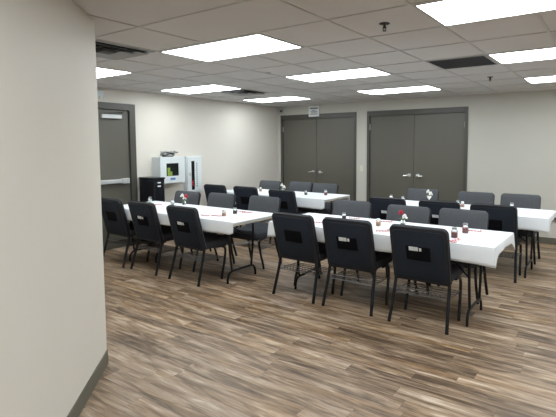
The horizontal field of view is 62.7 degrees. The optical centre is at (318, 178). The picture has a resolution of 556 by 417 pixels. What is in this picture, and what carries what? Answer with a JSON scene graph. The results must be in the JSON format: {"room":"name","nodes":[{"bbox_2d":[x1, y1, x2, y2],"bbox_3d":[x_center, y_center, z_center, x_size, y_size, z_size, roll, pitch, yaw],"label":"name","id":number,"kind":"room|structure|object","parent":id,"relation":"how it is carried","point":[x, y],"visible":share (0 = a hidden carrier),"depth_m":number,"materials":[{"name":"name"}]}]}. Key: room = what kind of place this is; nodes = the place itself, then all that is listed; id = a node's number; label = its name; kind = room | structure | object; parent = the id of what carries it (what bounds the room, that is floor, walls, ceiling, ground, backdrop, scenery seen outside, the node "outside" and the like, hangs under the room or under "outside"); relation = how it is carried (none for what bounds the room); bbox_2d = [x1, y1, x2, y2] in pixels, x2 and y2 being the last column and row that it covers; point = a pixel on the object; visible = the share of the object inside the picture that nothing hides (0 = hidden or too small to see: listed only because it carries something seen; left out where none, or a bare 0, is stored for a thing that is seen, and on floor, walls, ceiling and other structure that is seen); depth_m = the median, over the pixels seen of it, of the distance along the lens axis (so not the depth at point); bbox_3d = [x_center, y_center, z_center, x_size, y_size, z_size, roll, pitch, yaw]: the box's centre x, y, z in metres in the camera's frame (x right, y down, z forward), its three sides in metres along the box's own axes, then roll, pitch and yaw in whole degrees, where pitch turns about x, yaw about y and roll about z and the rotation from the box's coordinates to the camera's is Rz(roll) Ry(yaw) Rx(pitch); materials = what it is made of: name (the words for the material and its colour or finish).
{"room":"event hall","nodes":[
{"label":"event hall","id":0,"kind":"room"},
{"bbox_2d":[0,0,106,416],"bbox_3d":[-1.817,0.226,1.928,1.716,2.431,8.136,-2,5,-28],"label":"wall","id":1,"kind":"structure","parent":0,"point":[53,316],"depth_m":2.26,"materials":[{"name":"paint"}]},
{"bbox_2d":[67,349,107,416],"bbox_3d":[-1.744,1.383,2.077,1.551,0.102,7.873,-2,5,-29],"label":"baseboard","id":2,"kind":"structure","parent":1,"relation":"attached to","point":[77,408],"depth_m":2.85,"materials":[{"name":"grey rubber"}]},
{"bbox_2d":[97,88,278,205],"bbox_3d":[-2.658,-0.185,7.658,0.120,2.431,6.172,3,5,34],"label":"wall","id":3,"kind":"structure","parent":0,"point":[237,144],"depth_m":8.43,"materials":[{"name":"paint"}]},
{"bbox_2d":[97,90,103,97],"bbox_3d":[-3.227,-1.219,6.557,0.075,0.115,0.240,3,5,34],"label":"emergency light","id":4,"kind":"object","parent":3,"relation":"attached to","point":[100,93],"visible":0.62,"depth_m":6.60,"materials":[{"name":"white plastic"}]},
{"bbox_2d":[98,102,137,249],"bbox_3d":[-3.208,-0.011,6.730,0.227,2.220,1.140,3,5,34],"label":"door","id":5,"kind":"structure","parent":3,"relation":"in","point":[116,121],"depth_m":6.93,"materials":[{"name":"paint"}]},
{"bbox_2d":[152,156,184,183],"bbox_3d":[-2.507,-0.139,7.583,0.217,0.430,0.490,3,5,34],"label":"upper cabinet","id":6,"kind":"object","parent":3,"relation":"attached to","point":[172,169],"visible":0.97,"depth_m":7.48,"materials":[{"name":"white metal"}]},
{"bbox_2d":[160,151,177,156],"bbox_3d":[-2.507,-0.404,7.581,0.119,0.097,0.320,3,5,34],"label":"cable bundle","id":7,"kind":"object","parent":6,"relation":"on","point":[162,153],"visible":1,"depth_m":7.55,"materials":[{"name":"grey plastic"}]},
{"bbox_2d":[183,156,201,191],"bbox_3d":[-2.235,-0.068,8.088,0.115,0.645,0.350,3,5,34],"label":"upper cabinet","id":8,"kind":"object","parent":3,"relation":"attached to","point":[193,164],"visible":0.97,"depth_m":8.04,"materials":[{"name":"white metal"}]},
{"bbox_2d":[72,0,555,106],"bbox_3d":[0.482,-1.146,3.292,10.110,0.100,10.042,3,5,34],"label":"ceiling","id":9,"kind":"structure","parent":0,"point":[255,16],"depth_m":3.88,"materials":[{"name":"tile"}]},
{"bbox_2d":[96,67,131,77],"bbox_3d":[-2.817,-1.235,5.382,1.195,0.008,0.586,3,5,34],"label":"recessed light","id":10,"kind":"object","parent":9,"relation":"in","point":[102,72],"visible":0.31,"depth_m":5.27,"materials":[{"name":"white plastic"}]},
{"bbox_2d":[95,40,153,59],"bbox_3d":[-1.889,-1.127,4.033,0.584,0.033,0.584,3,5,34],"label":"ceiling vent","id":11,"kind":"object","parent":9,"relation":"in","point":[106,50],"visible":0.68,"depth_m":4.03,"materials":[{"name":"grey metal"}]},
{"bbox_2d":[159,85,240,93],"bbox_3d":[-1.801,-1.347,6.898,1.195,0.008,0.586,3,5,34],"label":"recessed light","id":12,"kind":"object","parent":9,"relation":"in","point":[211,88],"visible":1,"depth_m":6.88,"materials":[{"name":"white plastic"}]},
{"bbox_2d":[161,33,303,61],"bbox_3d":[-0.790,-1.142,4.030,1.195,0.008,0.586,3,5,34],"label":"recessed light","id":13,"kind":"object","parent":9,"relation":"in","point":[255,44],"visible":1,"depth_m":3.98,"materials":[{"name":"white plastic"}]},
{"bbox_2d":[217,89,267,95],"bbox_3d":[-1.208,-1.359,7.236,0.584,0.033,0.584,3,5,34],"label":"ceiling vent","id":14,"kind":"object","parent":9,"relation":"in","point":[240,92],"visible":1,"depth_m":7.17,"materials":[{"name":"grey metal"}]},
{"bbox_2d":[244,96,308,102],"bbox_3d":[-0.784,-1.458,8.415,1.195,0.008,0.586,3,5,34],"label":"recessed light","id":15,"kind":"object","parent":9,"relation":"in","point":[289,98],"visible":1,"depth_m":8.40,"materials":[{"name":"white plastic"}]},
{"bbox_2d":[87,0,555,106],"bbox_3d":[0.483,-1.094,3.296,9.870,0.007,9.802,3,5,34],"label":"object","id":16,"kind":"structure","parent":9,"relation":"attached to","point":[539,17],"depth_m":4.45,"materials":[{"name":"grey metal"}]},
{"bbox_2d":[286,68,391,81],"bbox_3d":[0.226,-1.254,5.546,1.195,0.008,0.586,3,5,34],"label":"recessed light","id":17,"kind":"object","parent":9,"relation":"in","point":[362,72],"visible":0.94,"depth_m":5.53,"materials":[{"name":"white plastic"}]},
{"bbox_2d":[379,22,389,31],"bbox_3d":[0.464,-1.062,3.195,0.074,0.054,0.074,3,5,34],"label":"sprinkler","id":18,"kind":"object","parent":9,"relation":"attached to","point":[384,24],"visible":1,"depth_m":3.19,"materials":[{"name":"brown metal"}]},
{"bbox_2d":[356,86,441,94],"bbox_3d":[1.243,-1.366,7.062,1.195,0.008,0.586,3,5,34],"label":"recessed light","id":19,"kind":"object","parent":9,"relation":"in","point":[417,88],"visible":1,"depth_m":7.06,"materials":[{"name":"white plastic"}]},
{"bbox_2d":[425,55,497,69],"bbox_3d":[1.493,-1.195,4.701,0.584,0.008,0.584,3,5,34],"label":"ceiling vent","id":20,"kind":"object","parent":9,"relation":"in","point":[482,60],"visible":1,"depth_m":4.67,"materials":[{"name":"grey metal"}]},
{"bbox_2d":[413,0,555,26],"bbox_3d":[1.237,-1.050,2.678,1.195,0.008,0.586,3,5,34],"label":"recessed light","id":21,"kind":"object","parent":9,"relation":"in","point":[445,12],"visible":1,"depth_m":2.85,"materials":[{"name":"white plastic"}]},
{"bbox_2d":[488,47,555,63],"bbox_3d":[2.253,-1.161,4.194,1.195,0.008,0.586,3,5,34],"label":"recessed light","id":22,"kind":"object","parent":9,"relation":"in","point":[546,53],"visible":1,"depth_m":4.36,"materials":[{"name":"white plastic"}]},
{"bbox_2d":[523,76,555,83],"bbox_3d":[3.270,-1.273,5.710,1.195,0.008,0.586,3,5,34],"label":"recessed light","id":23,"kind":"object","parent":9,"relation":"in","point":[546,78],"visible":1,"depth_m":5.91,"materials":[{"name":"white plastic"}]},
{"bbox_2d":[79,224,555,416],"bbox_3d":[0.488,1.378,3.474,10.110,0.100,10.042,3,5,34],"label":"floor","id":24,"kind":"structure","parent":0,"point":[176,347],"depth_m":3.60,"materials":[{"name":"brown wood"}]},
{"bbox_2d":[101,197,150,267],"bbox_3d":[-2.597,0.696,6.209,0.555,0.892,0.581,3,5,35],"label":"banquet chair","id":25,"kind":"object","parent":24,"relation":"on","point":[114,216],"visible":0.81,"depth_m":5.99,"materials":[{"name":"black fabric"}]},
{"bbox_2d":[139,176,165,245],"bbox_3d":[-2.640,0.524,7.232,0.412,1.078,0.202,3,5,34],"label":"storage cabinet","id":26,"kind":"object","parent":24,"relation":"on","point":[149,186],"visible":0.44,"depth_m":7.12,"materials":[{"name":"metal"}]},
{"bbox_2d":[128,200,183,275],"bbox_3d":[-2.042,0.721,5.844,0.555,0.892,0.581,3,5,35],"label":"banquet chair","id":27,"kind":"object","parent":24,"relation":"on","point":[145,219],"visible":0.94,"depth_m":5.64,"materials":[{"name":"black fabric"}]},
{"bbox_2d":[156,190,200,250],"bbox_3d":[-2.122,0.659,6.702,0.555,0.892,0.581,2,5,32],"label":"banquet chair","id":28,"kind":"object","parent":24,"relation":"on","point":[193,198],"visible":0.2,"depth_m":6.79,"materials":[{"name":"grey fabric"}]},
{"bbox_2d":[166,205,230,286],"bbox_3d":[-1.411,0.750,5.411,0.555,0.892,0.581,3,5,35],"label":"banquet chair","id":29,"kind":"object","parent":24,"relation":"on","point":[185,223],"visible":0.98,"depth_m":5.23,"materials":[{"name":"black fabric"}]},
{"bbox_2d":[129,216,271,283],"bbox_3d":[-1.683,0.788,5.868,2.334,0.743,0.752,3,5,34],"label":"folding table","id":30,"kind":"object","parent":24,"relation":"on","point":[270,217],"visible":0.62,"depth_m":5.37,"materials":[{"name":"black metal"}]},
{"bbox_2d":[124,201,272,234],"bbox_3d":[-1.685,0.486,5.851,2.381,0.155,0.817,3,5,34],"label":"tablecloth","id":31,"kind":"object","parent":30,"relation":"on","point":[216,224],"visible":0.57,"depth_m":5.44,"materials":[{"name":"white fabric"}]},
{"bbox_2d":[180,193,187,204],"bbox_3d":[-1.877,0.294,6.333,0.081,0.159,0.128,-4,6,-42],"label":"flower vase","id":32,"kind":"object","parent":31,"relation":"on","point":[182,194],"visible":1,"depth_m":6.32,"materials":[{"name":"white glass"}]},
{"bbox_2d":[190,192,237,260],"bbox_3d":[-1.541,0.679,6.399,0.555,0.892,0.581,3,5,34],"label":"banquet chair","id":33,"kind":"object","parent":24,"relation":"on","point":[222,200],"visible":0.32,"depth_m":6.49,"materials":[{"name":"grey fabric"}]},
{"bbox_2d":[204,184,241,226],"bbox_3d":[-1.699,0.544,8.279,0.555,0.892,0.581,3,5,34],"label":"banquet chair","id":34,"kind":"object","parent":24,"relation":"on","point":[208,188],"visible":0.18,"depth_m":8.04,"materials":[{"name":"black fabric"}]},
{"bbox_2d":[233,186,258,227],"bbox_3d":[-1.095,0.571,7.888,0.555,0.892,0.581,3,5,34],"label":"banquet chair","id":35,"kind":"object","parent":24,"relation":"on","point":[243,194],"visible":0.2,"depth_m":7.68,"materials":[{"name":"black fabric"}]},
{"bbox_2d":[225,195,281,268],"bbox_3d":[-0.867,0.708,5.985,0.555,0.892,0.581,2,5,33],"label":"banquet chair","id":36,"kind":"object","parent":24,"relation":"on","point":[268,204],"visible":0.79,"depth_m":6.03,"materials":[{"name":"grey fabric"}]},
{"bbox_2d":[259,180,280,189],"bbox_3d":[-1.091,0.510,8.738,0.555,0.892,0.581,3,5,34],"label":"banquet chair","id":37,"kind":"object","parent":24,"relation":"on","point":[265,184],"visible":0.19,"depth_m":8.87,"materials":[{"name":"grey fabric"}]},
{"bbox_2d":[268,189,310,243],"bbox_3d":[-0.427,0.610,7.323,0.555,0.892,0.581,3,5,36],"label":"banquet chair","id":38,"kind":"object","parent":24,"relation":"on","point":[288,197],"visible":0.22,"depth_m":7.05,"materials":[{"name":"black fabric"}]},
{"bbox_2d":[289,181,312,208],"bbox_3d":[-0.473,0.531,8.422,0.555,0.892,0.581,3,5,34],"label":"banquet chair","id":39,"kind":"object","parent":24,"relation":"on","point":[294,186],"visible":0.2,"depth_m":8.55,"materials":[{"name":"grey fabric"}]},
{"bbox_2d":[272,212,336,303],"bbox_3d":[-0.118,0.787,4.855,0.555,0.892,0.581,3,5,35],"label":"banquet chair","id":40,"kind":"object","parent":24,"relation":"on","point":[296,238],"visible":0.9,"depth_m":4.65,"materials":[{"name":"grey fabric"}]},
{"bbox_2d":[298,183,337,213],"bbox_3d":[-0.011,0.557,8.042,0.555,0.892,0.581,2,5,33],"label":"banquet chair","id":41,"kind":"object","parent":24,"relation":"on","point":[317,187],"visible":0.37,"depth_m":8.09,"materials":[{"name":"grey fabric"}]},
{"bbox_2d":[312,196,348,214],"bbox_3d":[-0.676,0.638,7.926,2.334,0.743,0.752,3,5,34],"label":"folding table","id":42,"kind":"object","parent":24,"relation":"on","point":[330,200],"visible":0.11,"depth_m":7.43,"materials":[{"name":"black metal"}]},
{"bbox_2d":[227,189,349,209],"bbox_3d":[-0.680,0.343,7.907,2.379,0.170,0.805,3,5,34],"label":"tablecloth","id":43,"kind":"object","parent":42,"relation":"on","point":[312,200],"visible":0.47,"depth_m":7.21,"materials":[{"name":"white fabric"}]},
{"bbox_2d":[319,200,371,280],"bbox_3d":[0.293,0.742,5.476,0.555,0.892,0.581,2,5,31],"label":"banquet chair","id":44,"kind":"object","parent":24,"relation":"on","point":[362,209],"visible":0.3,"depth_m":5.60,"materials":[{"name":"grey fabric"}]},
{"bbox_2d":[322,217,391,316],"bbox_3d":[0.402,0.811,4.514,0.555,0.892,0.581,2,5,33],"label":"banquet chair","id":45,"kind":"object","parent":24,"relation":"on","point":[349,243],"visible":1,"depth_m":4.32,"materials":[{"name":"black fabric"}]},
{"bbox_2d":[369,196,405,219],"bbox_3d":[1.052,0.683,6.264,0.555,0.892,0.581,3,5,34],"label":"banquet chair","id":46,"kind":"object","parent":24,"relation":"on","point":[380,205],"visible":0.2,"depth_m":6.06,"materials":[{"name":"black fabric"}]},
{"bbox_2d":[294,242,481,326],"bbox_3d":[0.649,0.872,4.636,2.334,0.743,0.752,3,5,34],"label":"folding table","id":47,"kind":"object","parent":24,"relation":"on","point":[479,299],"visible":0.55,"depth_m":4.11,"materials":[{"name":"black metal"}]},
{"bbox_2d":[267,213,514,267],"bbox_3d":[0.649,0.578,4.615,2.383,0.172,0.801,3,5,34],"label":"tablecloth","id":48,"kind":"object","parent":47,"relation":"on","point":[483,248],"visible":0.4,"depth_m":4.14,"materials":[{"name":"white fabric"}]},
{"bbox_2d":[376,218,380,225],"bbox_3d":[0.611,0.452,4.649,0.052,0.075,0.051,3,5,34],"label":"candle jar","id":49,"kind":"object","parent":48,"relation":"on","point":[378,222],"visible":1,"depth_m":4.63,"materials":[{"name":"clear glass"}]},
{"bbox_2d":[398,210,407,224],"bbox_3d":[0.871,0.406,4.679,0.083,0.161,0.086,-3,5,-35],"label":"flower vase","id":50,"kind":"object","parent":48,"relation":"on","point":[403,222],"visible":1,"depth_m":4.67,"materials":[{"name":"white glass"}]},
{"bbox_2d":[451,227,457,237],"bbox_3d":[1.211,0.484,4.045,0.058,0.095,0.056,3,5,34],"label":"spice jar","id":51,"kind":"object","parent":48,"relation":"on","point":[454,233],"visible":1,"depth_m":4.02,"materials":[{"name":"clear glass"}]},
{"bbox_2d":[462,223,468,232],"bbox_3d":[1.377,0.468,4.257,0.058,0.095,0.056,3,5,34],"label":"spice jar","id":52,"kind":"object","parent":48,"relation":"on","point":[465,228],"visible":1,"depth_m":4.24,"materials":[{"name":"clear glass"}]},
{"bbox_2d":[371,204,430,293],"bbox_3d":[0.883,0.775,4.998,0.555,0.892,0.581,3,5,35],"label":"banquet chair","id":53,"kind":"object","parent":24,"relation":"on","point":[415,214],"visible":0.2,"depth_m":5.11,"materials":[{"name":"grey fabric"}]},
{"bbox_2d":[406,188,438,200],"bbox_3d":[1.511,0.629,7.003,0.555,0.892,0.581,3,5,34],"label":"banquet chair","id":54,"kind":"object","parent":24,"relation":"on","point":[414,194],"visible":0.2,"depth_m":7.16,"materials":[{"name":"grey fabric"}]},
{"bbox_2d":[387,224,463,334],"bbox_3d":[0.993,0.838,4.108,0.555,0.892,0.581,3,5,34],"label":"banquet chair","id":55,"kind":"object","parent":24,"relation":"on","point":[419,253],"visible":1,"depth_m":3.91,"materials":[{"name":"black fabric"}]},
{"bbox_2d":[419,199,459,224],"bbox_3d":[1.640,0.709,5.884,0.555,0.892,0.581,3,5,34],"label":"banquet chair","id":56,"kind":"object","parent":24,"relation":"on","point":[435,206],"visible":0.25,"depth_m":5.66,"materials":[{"name":"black fabric"}]},
{"bbox_2d":[426,208,488,304],"bbox_3d":[1.416,0.795,4.690,0.555,0.892,0.581,3,5,34],"label":"banquet chair","id":57,"kind":"object","parent":24,"relation":"on","point":[476,219],"visible":0.31,"depth_m":4.78,"materials":[{"name":"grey fabric"}]},
{"bbox_2d":[458,191,494,204],"bbox_3d":[2.176,0.664,6.487,0.555,0.892,0.581,3,5,34],"label":"banquet chair","id":58,"kind":"object","parent":24,"relation":"on","point":[468,197],"visible":0.22,"depth_m":6.63,"materials":[{"name":"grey fabric"}]},
{"bbox_2d":[467,203,521,282],"bbox_3d":[2.164,0.735,5.510,0.555,0.892,0.581,2,5,33],"label":"banquet chair","id":59,"kind":"object","parent":24,"relation":"on","point":[504,218],"visible":0.51,"depth_m":5.23,"materials":[{"name":"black fabric"}]},
{"bbox_2d":[500,193,540,264],"bbox_3d":[2.697,0.685,6.187,0.555,0.892,0.581,3,5,34],"label":"banquet chair","id":60,"kind":"object","parent":24,"relation":"on","point":[528,201],"visible":0.47,"depth_m":6.26,"materials":[{"name":"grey fabric"}]},
{"bbox_2d":[518,230,533,277],"bbox_3d":[1.806,0.766,6.066,2.334,0.743,0.752,3,5,34],"label":"folding table","id":61,"kind":"object","parent":24,"relation":"on","point":[527,262],"visible":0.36,"depth_m":5.42,"materials":[{"name":"black metal"}]},
{"bbox_2d":[405,200,555,232],"bbox_3d":[1.806,0.472,6.045,2.383,0.172,0.803,3,5,34],"label":"tablecloth","id":62,"kind":"object","parent":61,"relation":"on","point":[539,220],"visible":0.23,"depth_m":5.23,"materials":[{"name":"white fabric"}]},
{"bbox_2d":[426,190,432,199],"bbox_3d":[1.575,0.260,6.460,0.073,0.192,0.088,-3,5,-35],"label":"flower vase","id":63,"kind":"object","parent":62,"relation":"on","point":[430,194],"visible":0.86,"depth_m":6.45,"materials":[{"name":"white plant"}]},
{"bbox_2d":[278,90,555,237],"bbox_3d":[3.243,-0.187,7.496,10.110,2.431,0.120,3,5,34],"label":"wall","id":64,"kind":"structure","parent":0,"point":[512,136],"depth_m":7.55,"materials":[{"name":"grey paint"}]},
{"bbox_2d":[309,106,318,116],"bbox_3d":[-0.099,-1.404,9.538,0.266,0.222,0.009,3,5,34],"label":"room sign","id":65,"kind":"object","parent":64,"relation":"attached to","point":[313,110],"visible":1,"depth_m":9.53,"materials":[{"name":"white paper"}]},
{"bbox_2d":[280,112,355,214],"bbox_3d":[-0.029,-0.235,9.639,1.910,2.235,0.158,3,5,34],"label":"door","id":66,"kind":"structure","parent":64,"relation":"in","point":[321,148],"depth_m":9.55,"materials":[{"name":"paint"}]},
{"bbox_2d":[367,107,467,201],"bbox_3d":[1.779,-0.153,8.433,1.950,2.235,0.158,3,5,34],"label":"door","id":67,"kind":"structure","parent":64,"relation":"in","point":[427,148],"depth_m":8.36,"materials":[{"name":"paint"}]},
{"bbox_2d":[522,236,555,244],"bbox_3d":[3.211,0.979,7.527,9.870,0.102,0.007,3,5,34],"label":"baseboard","id":68,"kind":"structure","parent":64,"relation":"attached to","point":[545,240],"depth_m":7.25,"materials":[{"name":"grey rubber"}]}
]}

